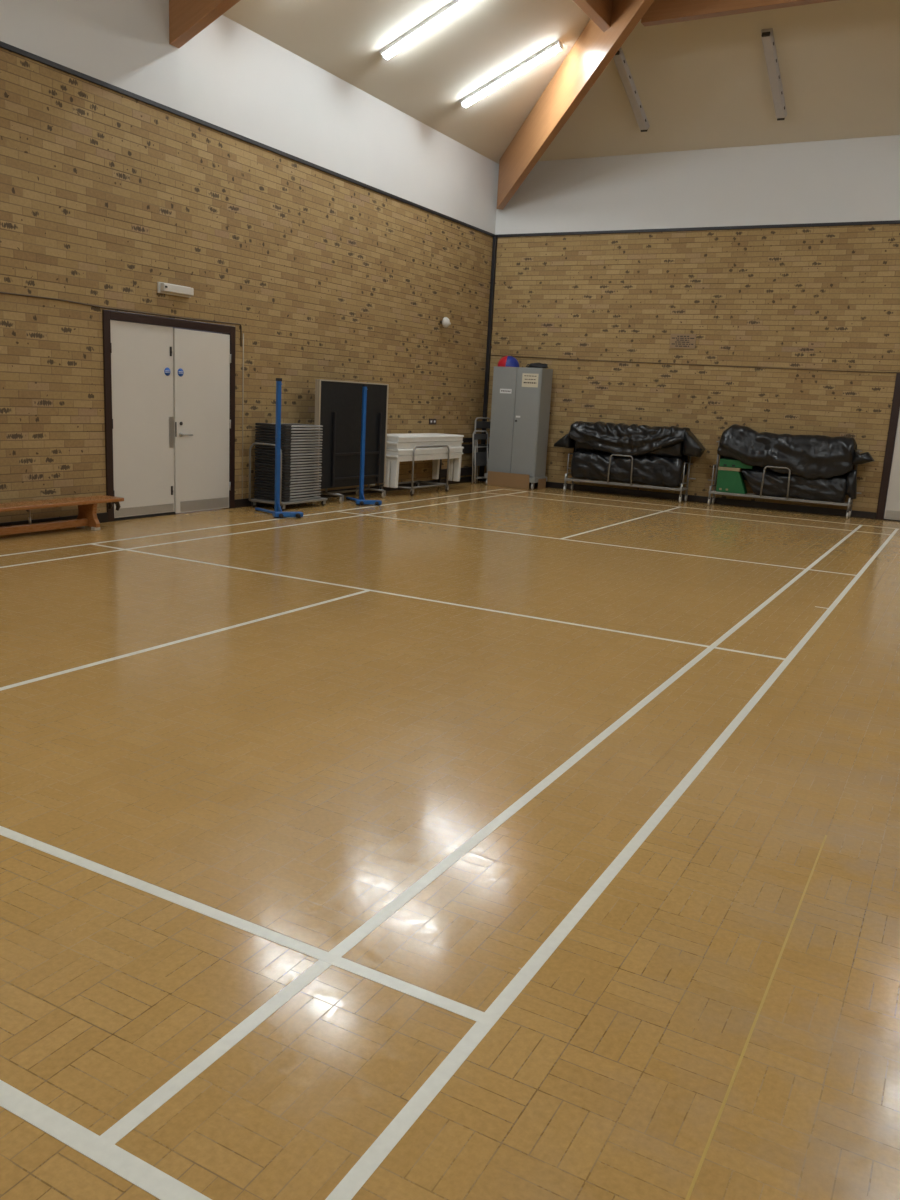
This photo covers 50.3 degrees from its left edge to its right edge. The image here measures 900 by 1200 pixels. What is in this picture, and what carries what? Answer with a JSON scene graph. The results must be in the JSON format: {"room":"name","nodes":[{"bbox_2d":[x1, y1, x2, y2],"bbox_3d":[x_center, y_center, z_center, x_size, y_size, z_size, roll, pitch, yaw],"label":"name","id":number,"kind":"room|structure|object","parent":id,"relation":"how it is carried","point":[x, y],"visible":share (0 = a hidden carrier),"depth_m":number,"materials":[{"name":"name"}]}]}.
{"room":"sports hall","nodes":[
{"label":"sports hall","id":0,"kind":"room"},
{"bbox_2d":[0,47,492,522],"bbox_3d":[-3.274,-3.507,9.811,0.200,5.344,16.534,9,13,27],"label":"wall","id":1,"kind":"structure","parent":0,"point":[107,196],"depth_m":10.44,"materials":[{"name":"yellow brick"}]},
{"bbox_2d":[0,512,107,526],"bbox_3d":[-5.362,-0.259,6.620,0.020,0.100,7.600,9,13,27],"label":"baseboard","id":2,"kind":"structure","parent":1,"relation":"attached to","point":[102,517],"depth_m":9.29,"materials":[{"name":"black wood"}]},
{"bbox_2d":[0,292,241,345],"bbox_3d":[-4.744,-2.364,7.142,0.014,0.262,9.557,9,13,27],"label":"cable","id":3,"kind":"object","parent":1,"relation":"attached to","point":[0,292],"visible":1,"depth_m":9.70,"materials":[{"name":"brown plastic"}]},
{"bbox_2d":[102,309,235,521],"bbox_3d":[-3.050,-1.999,10.545,0.190,2.118,1.940,9,13,27],"label":"door","id":4,"kind":"structure","parent":1,"relation":"in","point":[169,391],"depth_m":10.45,"materials":[{"name":"white paint"}]},
{"bbox_2d":[157,282,193,297],"bbox_3d":[-2.920,-3.308,10.231,0.090,0.110,0.460,9,13,27],"label":"emergency light","id":5,"kind":"object","parent":1,"relation":"attached to","point":[164,288],"visible":1,"depth_m":10.18,"materials":[{"name":"white paint"}]},
{"bbox_2d":[242,334,243,498],"bbox_3d":[-2.484,-2.186,11.493,0.012,1.950,0.012,9,13,27],"label":"cable","id":6,"kind":"object","parent":1,"relation":"attached to","point":[243,334],"visible":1,"depth_m":11.48,"materials":[{"name":"black plastic"}]},
{"bbox_2d":[0,41,494,236],"bbox_3d":[-3.099,-4.962,9.449,0.022,0.045,16.134,9,13,27],"label":"trim","id":7,"kind":"structure","parent":1,"relation":"attached to","point":[3,45],"depth_m":10.31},
{"bbox_2d":[0,0,498,233],"bbox_3d":[-3.073,-5.533,9.331,0.012,1.124,16.134,9,13,27],"label":"wall","id":8,"kind":"structure","parent":1,"relation":"attached to","point":[229,76],"depth_m":10.93,"materials":[{"name":"white paint"}]},
{"bbox_2d":[235,476,479,507],"bbox_3d":[-1.039,-1.672,14.389,0.020,0.100,6.522,9,13,27],"label":"baseboard","id":9,"kind":"structure","parent":1,"relation":"attached to","point":[239,503],"depth_m":14.12,"materials":[{"name":"black wood"}]},
{"bbox_2d":[429,419,435,423],"bbox_3d":[-0.288,-2.876,15.442,0.016,0.064,0.201,9,13,27],"label":"power socket","id":10,"kind":"object","parent":1,"relation":"attached to","point":[431,421],"visible":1,"depth_m":15.44,"materials":[{"name":"grey plastic"}]},
{"bbox_2d":[440,317,450,327],"bbox_3d":[-0.052,-4.405,15.219,0.188,0.160,0.157,-3,13,-25],"label":"sensor","id":11,"kind":"object","parent":1,"relation":"attached to","point":[445,322],"visible":1,"depth_m":15.15,"materials":[{"name":"plastic"}]},
{"bbox_2d":[0,481,899,1199],"bbox_3d":[1.131,-0.076,7.983,10.587,0.151,16.534,9,13,27],"label":"floor","id":12,"kind":"structure","parent":0,"point":[478,840],"depth_m":3.10,"materials":[{"name":"wood"}]},
{"bbox_2d":[0,495,123,535],"bbox_3d":[-4.019,-0.682,8.480,0.290,0.298,2.734,9,13,27],"label":"bench","id":13,"kind":"object","parent":12,"relation":"on","point":[87,506],"visible":1,"depth_m":9.04,"materials":[{"name":"brown wood"}]},
{"bbox_2d":[255,378,302,517],"bbox_3d":[-2.009,-1.753,11.007,0.347,1.554,0.794,-7,16,-41],"label":"post","id":14,"kind":"object","parent":12,"relation":"on","point":[277,512],"visible":1,"depth_m":10.93,"materials":[{"name":"blue metal"}]},
{"bbox_2d":[249,442,326,510],"bbox_3d":[-2.005,-1.559,11.935,0.520,0.793,0.932,9,13,27],"label":"trolley","id":15,"kind":"object","parent":12,"relation":"on","point":[323,500],"visible":0.77,"depth_m":11.63,"materials":[{"name":"grey metal"}]},
{"bbox_2d":[254,495,320,501],"bbox_3d":[-2.023,-1.292,12.018,0.477,0.030,0.772,9,13,27],"label":"folded chair","id":16,"kind":"object","parent":15,"relation":"on","point":[316,496],"visible":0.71,"depth_m":11.77,"materials":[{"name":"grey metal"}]},
{"bbox_2d":[254,493,320,498],"bbox_3d":[-2.020,-1.325,12.009,0.477,0.030,0.772,9,13,27],"label":"folded chair","id":17,"kind":"object","parent":16,"relation":"on","point":[255,494],"visible":0.57,"depth_m":11.76,"materials":[{"name":"grey plastic"}]},
{"bbox_2d":[254,490,320,495],"bbox_3d":[-2.017,-1.359,12.006,0.477,0.030,0.772,9,13,27],"label":"folded chair","id":18,"kind":"object","parent":17,"relation":"on","point":[255,491],"visible":0.57,"depth_m":11.76,"materials":[{"name":"grey plastic"}]},
{"bbox_2d":[254,487,320,492],"bbox_3d":[-2.018,-1.393,12.003,0.477,0.030,0.772,9,13,27],"label":"folded chair","id":19,"kind":"object","parent":18,"relation":"on","point":[256,488],"visible":0.59,"depth_m":11.75,"materials":[{"name":"grey plastic"}]},
{"bbox_2d":[254,485,320,489],"bbox_3d":[-2.016,-1.427,11.995,0.477,0.030,0.772,9,13,27],"label":"folded chair","id":20,"kind":"object","parent":19,"relation":"on","point":[258,486],"visible":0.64,"depth_m":11.75,"materials":[{"name":"grey plastic"}]},
{"bbox_2d":[254,482,320,487],"bbox_3d":[-2.017,-1.459,11.983,0.477,0.030,0.772,9,13,27],"label":"folded chair","id":21,"kind":"object","parent":20,"relation":"on","point":[256,483],"visible":0.55,"depth_m":11.74,"materials":[{"name":"grey plastic"}]},
{"bbox_2d":[255,479,321,484],"bbox_3d":[-2.007,-1.494,11.984,0.477,0.030,0.772,9,13,27],"label":"folded chair","id":22,"kind":"object","parent":21,"relation":"on","point":[256,480],"visible":0.54,"depth_m":11.74,"materials":[{"name":"grey plastic"}]},
{"bbox_2d":[254,476,320,481],"bbox_3d":[-2.012,-1.526,11.971,0.477,0.030,0.772,9,13,27],"label":"folded chair","id":23,"kind":"object","parent":22,"relation":"on","point":[255,477],"visible":0.61,"depth_m":11.71,"materials":[{"name":"grey plastic"}]},
{"bbox_2d":[255,474,321,478],"bbox_3d":[-2.002,-1.560,11.971,0.477,0.030,0.772,9,13,27],"label":"folded chair","id":24,"kind":"object","parent":23,"relation":"on","point":[260,475],"visible":0.6,"depth_m":11.72,"materials":[{"name":"grey plastic"}]},
{"bbox_2d":[255,471,321,475],"bbox_3d":[-2.004,-1.593,11.957,0.477,0.030,0.772,9,13,27],"label":"folded chair","id":25,"kind":"object","parent":24,"relation":"on","point":[258,472],"visible":0.6,"depth_m":11.71,"materials":[{"name":"grey plastic"}]},
{"bbox_2d":[255,468,321,473],"bbox_3d":[-2.002,-1.625,11.944,0.477,0.030,0.772,9,13,27],"label":"folded chair","id":26,"kind":"object","parent":25,"relation":"on","point":[256,469],"visible":0.59,"depth_m":11.70,"materials":[{"name":"grey plastic"}]},
{"bbox_2d":[255,465,321,470],"bbox_3d":[-1.999,-1.659,11.941,0.477,0.030,0.772,9,13,27],"label":"folded chair","id":27,"kind":"object","parent":26,"relation":"on","point":[256,466],"visible":0.7,"depth_m":11.70,"materials":[{"name":"grey plastic"}]},
{"bbox_2d":[254,462,321,467],"bbox_3d":[-2.004,-1.692,11.934,0.477,0.030,0.772,9,13,27],"label":"folded chair","id":28,"kind":"object","parent":27,"relation":"on","point":[255,463],"visible":0.69,"depth_m":11.69,"materials":[{"name":"grey plastic"}]},
{"bbox_2d":[255,460,321,464],"bbox_3d":[-1.996,-1.727,11.935,0.477,0.030,0.772,9,13,27],"label":"folded chair","id":29,"kind":"object","parent":28,"relation":"on","point":[261,461],"visible":0.68,"depth_m":11.68,"materials":[{"name":"grey plastic"}]},
{"bbox_2d":[255,457,321,461],"bbox_3d":[-1.997,-1.760,11.925,0.477,0.030,0.772,9,13,27],"label":"folded chair","id":30,"kind":"object","parent":29,"relation":"on","point":[259,458],"visible":0.64,"depth_m":11.67,"materials":[{"name":"grey plastic"}]},
{"bbox_2d":[255,454,321,458],"bbox_3d":[-1.993,-1.792,11.914,0.477,0.030,0.772,9,13,27],"label":"folded chair","id":31,"kind":"object","parent":30,"relation":"on","point":[257,455],"visible":0.7,"depth_m":11.67,"materials":[{"name":"grey plastic"}]},
{"bbox_2d":[255,451,321,455],"bbox_3d":[-1.994,-1.825,11.904,0.477,0.030,0.772,9,13,27],"label":"folded chair","id":32,"kind":"object","parent":31,"relation":"on","point":[256,452],"visible":0.66,"depth_m":11.66,"materials":[{"name":"grey plastic"}]},
{"bbox_2d":[255,448,321,452],"bbox_3d":[-1.995,-1.859,11.900,0.477,0.030,0.772,9,13,27],"label":"folded chair","id":33,"kind":"object","parent":32,"relation":"on","point":[256,449],"visible":0.68,"depth_m":11.66,"materials":[{"name":"grey plastic"}]},
{"bbox_2d":[255,445,321,450],"bbox_3d":[-1.987,-1.892,11.894,0.477,0.030,0.772,9,13,27],"label":"folded chair","id":34,"kind":"object","parent":33,"relation":"on","point":[258,446],"visible":0.72,"depth_m":11.64,"materials":[{"name":"grey plastic"}]},
{"bbox_2d":[260,444,321,447],"bbox_3d":[-1.987,-1.927,11.890,0.477,0.030,0.772,9,13,27],"label":"folded chair","id":35,"kind":"object","parent":34,"relation":"on","point":[291,445],"visible":0.46,"depth_m":11.73,"materials":[{"name":"grey plastic"}]},
{"bbox_2d":[255,440,321,444],"bbox_3d":[-1.986,-1.959,11.879,0.477,0.030,0.772,9,13,27],"label":"folded chair","id":36,"kind":"object","parent":35,"relation":"on","point":[259,441],"visible":0.7,"depth_m":11.63,"materials":[{"name":"grey plastic"}]},
{"bbox_2d":[255,437,322,441],"bbox_3d":[-1.979,-1.993,11.875,0.477,0.030,0.772,9,13,27],"label":"folded chair","id":37,"kind":"object","parent":36,"relation":"on","point":[257,438],"visible":0.62,"depth_m":11.63,"materials":[{"name":"grey plastic"}]},
{"bbox_2d":[255,434,321,438],"bbox_3d":[-1.982,-2.026,11.869,0.477,0.030,0.772,9,13,27],"label":"folded chair","id":38,"kind":"object","parent":37,"relation":"on","point":[256,435],"visible":0.7,"depth_m":11.61,"materials":[{"name":"grey plastic"}]},
{"bbox_2d":[255,431,322,435],"bbox_3d":[-1.976,-2.060,11.864,0.477,0.030,0.772,9,13,27],"label":"folded chair","id":39,"kind":"object","parent":38,"relation":"on","point":[256,432],"visible":0.7,"depth_m":11.62,"materials":[{"name":"grey plastic"}]},
{"bbox_2d":[255,428,322,432],"bbox_3d":[-1.977,-2.092,11.850,0.477,0.030,0.772,9,13,27],"label":"folded chair","id":40,"kind":"object","parent":39,"relation":"on","point":[259,429],"visible":0.8,"depth_m":11.61,"materials":[{"name":"grey plastic"}]},
{"bbox_2d":[255,426,322,429],"bbox_3d":[-1.975,-2.125,11.839,0.477,0.030,0.772,9,13,27],"label":"folded chair","id":41,"kind":"object","parent":40,"relation":"on","point":[262,427],"visible":0.77,"depth_m":11.59,"materials":[{"name":"grey plastic"}]},
{"bbox_2d":[255,423,322,426],"bbox_3d":[-1.973,-2.160,11.842,0.477,0.030,0.772,9,13,27],"label":"folded chair","id":42,"kind":"object","parent":41,"relation":"on","point":[260,424],"visible":0.91,"depth_m":11.63,"materials":[{"name":"grey plastic"}]},
{"bbox_2d":[314,379,388,502],"bbox_3d":[-1.408,-2.143,12.941,0.480,1.580,1.614,9,13,27],"label":"table","id":43,"kind":"object","parent":12,"relation":"on","point":[338,404],"visible":0.84,"depth_m":12.77,"materials":[{"name":"black wood"}]},
{"bbox_2d":[346,384,381,505],"bbox_3d":[-1.178,-2.065,12.692,0.347,1.554,0.794,-4,14,-29],"label":"post","id":44,"kind":"object","parent":12,"relation":"on","point":[361,500],"visible":1,"depth_m":12.59,"materials":[{"name":"blue metal"}]},
{"bbox_2d":[379,445,449,495],"bbox_3d":[-0.515,-1.997,14.545,0.575,0.723,1.160,9,13,27],"label":"trolley","id":45,"kind":"object","parent":12,"relation":"on","point":[411,488],"visible":0.91,"depth_m":14.51,"materials":[{"name":"grey metal"}]},
{"bbox_2d":[370,452,462,487],"bbox_3d":[-0.509,-2.017,14.642,0.527,0.463,2.020,9,13,27],"label":"plastic table","id":46,"kind":"object","parent":45,"relation":"on","point":[392,461],"visible":0.79,"depth_m":14.35,"materials":[{"name":"white plastic"}]},
{"bbox_2d":[386,446,463,454],"bbox_3d":[-0.483,-2.288,14.581,0.527,0.088,1.985,9,13,27],"label":"plastic table","id":47,"kind":"object","parent":46,"relation":"on","point":[435,450],"visible":0.64,"depth_m":14.22,"materials":[{"name":"white plastic"}]},
{"bbox_2d":[386,441,462,448],"bbox_3d":[-0.499,-2.379,14.572,0.527,0.088,2.006,9,13,27],"label":"plastic table","id":48,"kind":"object","parent":47,"relation":"on","point":[394,445],"visible":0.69,"depth_m":14.10,"materials":[{"name":"white plastic"}]},
{"bbox_2d":[387,433,463,442],"bbox_3d":[-0.479,-2.466,14.547,0.527,0.088,1.973,9,13,27],"label":"plastic table","id":49,"kind":"object","parent":48,"relation":"on","point":[408,437],"visible":0.77,"depth_m":14.30,"materials":[{"name":"white plastic"}]},
{"bbox_2d":[438,438,473,482],"bbox_3d":[0.111,-2.354,16.270,0.058,0.775,1.330,9,13,27],"label":"rack","id":50,"kind":"object","parent":12,"relation":"on","point":[464,471],"visible":0.25,"depth_m":16.52,"materials":[{"name":"black metal"}]},
{"bbox_2d":[472,430,487,482],"bbox_3d":[0.539,-2.478,16.606,0.109,0.899,0.444,12,15,37],"label":"folding chair","id":51,"kind":"object","parent":12,"relation":"on","point":[480,458],"visible":0.94,"depth_m":16.56,"materials":[{"name":"grey metal"}]},
{"bbox_2d":[474,417,490,481],"bbox_3d":[0.590,-2.633,16.819,0.121,1.119,0.444,14,16,41],"label":"folding chair","id":52,"kind":"object","parent":12,"relation":"on","point":[478,424],"visible":0.59,"depth_m":16.75,"materials":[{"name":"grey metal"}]},
{"bbox_2d":[487,471,529,488],"bbox_3d":[0.987,-2.035,16.252,0.780,0.241,0.023,9,13,27],"label":"cardboard sheet","id":53,"kind":"object","parent":12,"relation":"on","point":[503,479],"visible":1,"depth_m":16.25,"materials":[{"name":"brown cardboard"}]},
{"bbox_2d":[484,473,546,488],"bbox_3d":[1.127,-2.053,16.502,0.958,0.195,0.548,9,13,27],"label":"base cabinet","id":54,"kind":"object","parent":12,"relation":"on","point":[532,480],"visible":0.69,"depth_m":16.13,"materials":[{"name":"grey metal"}]},
{"bbox_2d":[487,366,552,477],"bbox_3d":[1.180,-3.026,16.299,0.890,1.794,0.482,9,13,27],"label":"storage cabinet","id":55,"kind":"object","parent":54,"relation":"on","point":[521,396],"visible":0.98,"depth_m":16.09,"materials":[{"name":"grey metal"}]},
{"bbox_2d":[497,356,518,366],"bbox_3d":[0.989,-4.027,16.189,0.376,0.188,0.376,9,13,27],"label":"ball","id":56,"kind":"object","parent":55,"relation":"on","point":[507,361],"visible":0.9,"depth_m":16.06,"materials":[{"name":"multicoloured plastic"}]},
{"bbox_2d":[526,363,547,367],"bbox_3d":[1.466,-3.903,15.950,0.416,0.094,0.257,9,13,27],"label":"bag","id":57,"kind":"object","parent":55,"relation":"on","point":[532,365],"visible":0.84,"depth_m":15.87,"materials":[{"name":"fabric"}]},
{"bbox_2d":[538,478,545,488],"bbox_3d":[1.564,-1.977,16.311,0.006,0.170,0.320,9,13,27],"label":"cardboard sheet","id":58,"kind":"object","parent":12,"relation":"on","point":[541,482],"visible":1,"depth_m":16.30,"materials":[{"name":"brown cardboard"}]},
{"bbox_2d":[563,450,695,502],"bbox_3d":[2.878,-2.065,15.680,2.200,0.740,0.436,9,13,27],"label":"trolley","id":59,"kind":"object","parent":12,"relation":"on","point":[681,488],"visible":0.94,"depth_m":15.46,"materials":[{"name":"grey metal"}]},
{"bbox_2d":[571,450,685,487],"bbox_3d":[2.881,-2.160,15.631,1.855,0.502,0.352,9,13,27],"label":"wrapped bundle","id":60,"kind":"object","parent":59,"relation":"on","point":[654,470],"visible":0.9,"depth_m":15.48,"materials":[{"name":"black plastic"}]},
{"bbox_2d":[575,441,683,456],"bbox_3d":[2.905,-2.577,15.572,1.800,0.386,0.273,9,13,27],"label":"wrapped bundle","id":61,"kind":"object","parent":60,"relation":"on","point":[676,450],"visible":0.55,"depth_m":15.20,"materials":[{"name":"black plastic"}]},
{"bbox_2d":[554,421,705,474],"bbox_3d":[2.876,-2.483,15.568,2.500,0.772,0.504,9,13,27],"label":"plastic cover","id":62,"kind":"object","parent":59,"relation":"on","point":[621,438],"visible":0.76,"depth_m":15.36,"materials":[{"name":"black plastic"}]},
{"bbox_2d":[708,440,861,518],"bbox_3d":[5.031,-1.847,14.556,2.270,1.000,0.376,9,13,27],"label":"trolley","id":63,"kind":"object","parent":12,"relation":"on","point":[849,503],"visible":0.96,"depth_m":14.50,"materials":[{"name":"grey metal"}]},
{"bbox_2d":[716,470,746,493],"bbox_3d":[4.391,-1.838,14.887,0.448,0.335,0.206,9,13,27],"label":"board","id":64,"kind":"object","parent":63,"relation":"on","point":[727,481],"visible":0.96,"depth_m":14.82,"materials":[{"name":"green wood"}]},
{"bbox_2d":[718,467,742,471],"bbox_3d":[4.351,-2.036,14.877,0.330,0.050,0.200,9,13,27],"label":"wooden board","id":65,"kind":"object","parent":64,"relation":"on","point":[719,468],"visible":0.76,"depth_m":14.79,"materials":[{"name":"brown wood"}]},
{"bbox_2d":[719,458,754,468],"bbox_3d":[4.438,-2.106,14.813,0.500,0.120,0.206,9,13,27],"label":"board","id":66,"kind":"object","parent":65,"relation":"on","point":[733,463],"visible":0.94,"depth_m":14.75,"materials":[{"name":"green wood"}]},
{"bbox_2d":[741,467,846,502],"bbox_3d":[5.171,-1.751,14.473,1.540,0.417,0.260,9,13,27],"label":"wrapped bundle","id":67,"kind":"object","parent":63,"relation":"on","point":[833,489],"visible":0.88,"depth_m":14.36,"materials":[{"name":"black plastic"}]},
{"bbox_2d":[717,424,873,499],"bbox_3d":[5.158,-2.084,14.409,2.240,0.996,0.438,9,13,27],"label":"plastic cover","id":68,"kind":"object","parent":63,"relation":"on","point":[813,457],"visible":0.88,"depth_m":14.22,"materials":[{"name":"black plastic"}]},
{"bbox_2d":[222,0,899,163],"bbox_3d":[1.469,-6.454,6.635,10.187,2.259,16.134,9,13,27],"label":"ceiling","id":69,"kind":"structure","parent":0,"point":[700,84],"depth_m":12.73,"materials":[{"name":"white paint"}]},
{"bbox_2d":[169,0,239,47],"bbox_3d":[-0.520,-6.582,8.325,5.080,2.669,0.140,9,13,27],"label":"roof beam","id":70,"kind":"structure","parent":69,"relation":"attached to","point":[187,18],"depth_m":9.56,"materials":[{"name":"brown wood"}]},
{"bbox_2d":[380,0,475,60],"bbox_3d":[-0.165,-6.942,11.492,1.508,0.701,0.139,9,13,27],"label":"strip light","id":71,"kind":"object","parent":69,"relation":"hanging from","point":[454,7],"visible":1,"depth_m":11.53,"materials":[{"name":"white plastic"}]},
{"bbox_2d":[459,40,563,108],"bbox_3d":[0.838,-7.270,13.296,1.508,0.701,0.139,9,13,27],"label":"strip light","id":72,"kind":"object","parent":69,"relation":"hanging from","point":[552,49],"visible":1,"depth_m":13.23,"materials":[{"name":"white plastic"}]},
{"bbox_2d":[497,0,653,209],"bbox_3d":[1.893,-7.235,12.579,0.116,2.861,7.019,-1,12,-17],"label":"roof beam","id":73,"kind":"structure","parent":69,"relation":"attached to","point":[593,50],"depth_m":13.40,"materials":[{"name":"brown wood"}]},
{"bbox_2d":[573,0,612,31],"bbox_3d":[-0.435,-6.640,7.670,0.140,0.507,10.250,9,13,27],"label":"roof beam","id":74,"kind":"structure","parent":69,"relation":"attached to","point":[599,12],"depth_m":11.70,"materials":[{"name":"brown wood"}]},
{"bbox_2d":[613,47,649,131],"bbox_3d":[2.584,-7.248,13.678,0.142,0.701,1.508,9,13,27],"label":"strip light","id":75,"kind":"object","parent":69,"relation":"hanging from","point":[620,61],"visible":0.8,"depth_m":13.61,"materials":[{"name":"metal"}]},
{"bbox_2d":[641,0,836,26],"bbox_3d":[3.929,-7.132,11.001,3.500,0.545,0.140,9,13,27],"label":"roof beam","id":76,"kind":"structure","parent":69,"relation":"attached to","point":[660,12],"depth_m":11.46,"materials":[{"name":"brown wood"}]},
{"bbox_2d":[761,28,786,120],"bbox_3d":[4.318,-6.963,12.765,0.142,0.701,1.508,9,13,27],"label":"strip light","id":77,"kind":"object","parent":69,"relation":"hanging from","point":[767,35],"visible":1,"depth_m":12.65,"materials":[{"name":"metal"}]},
{"bbox_2d":[484,224,899,511],"bbox_3d":[5.196,-4.042,14.464,10.187,5.344,0.200,9,13,27],"label":"wall","id":78,"kind":"structure","parent":0,"point":[822,297],"depth_m":14.94,"materials":[{"name":"yellow brick"}]},
{"bbox_2d":[479,237,497,480],"bbox_3d":[0.667,-4.168,16.805,0.060,4.155,0.070,9,13,27],"label":"trim","id":79,"kind":"structure","parent":78,"relation":"attached to","point":[494,246],"depth_m":16.69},
{"bbox_2d":[483,476,875,518],"bbox_3d":[3.459,-1.717,15.726,6.531,0.100,0.020,9,13,27],"label":"baseboard","id":80,"kind":"structure","parent":78,"relation":"attached to","point":[735,502],"depth_m":15.27,"materials":[{"name":"black wood"}]},
{"bbox_2d":[669,334,696,348],"bbox_3d":[3.685,-4.095,15.170,0.410,0.230,0.016,9,13,27],"label":"wall plaque","id":81,"kind":"object","parent":78,"relation":"attached to","point":[677,341],"visible":1,"depth_m":15.16,"materials":[{"name":"beige paper"}]},
{"bbox_2d":[491,355,899,372],"bbox_3d":[5.096,-3.527,14.488,10.037,0.094,0.012,9,13,27],"label":"cable","id":82,"kind":"object","parent":78,"relation":"attached to","point":[491,355],"visible":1,"depth_m":15.04,"materials":[{"name":"black plastic"}]},
{"bbox_2d":[495,135,899,234],"bbox_3d":[5.253,-6.067,13.941,10.163,1.124,0.012,9,13,27],"label":"wall","id":83,"kind":"structure","parent":78,"relation":"attached to","point":[854,179],"depth_m":14.58,"materials":[{"name":"white paint"}]},
{"bbox_2d":[495,220,899,236],"bbox_3d":[5.230,-5.494,14.052,10.165,0.045,0.022,9,13,27],"label":"trim","id":84,"kind":"structure","parent":78,"relation":"attached to","point":[892,221],"depth_m":14.72,"materials":[{"name":"black wood"}]},
{"bbox_2d":[876,373,899,521],"bbox_3d":[7.257,-2.102,13.613,1.955,2.118,0.138,9,13,27],"label":"door","id":85,"kind":"structure","parent":78,"relation":"in","point":[888,508],"depth_m":14.03,"materials":[{"name":"white paint"}]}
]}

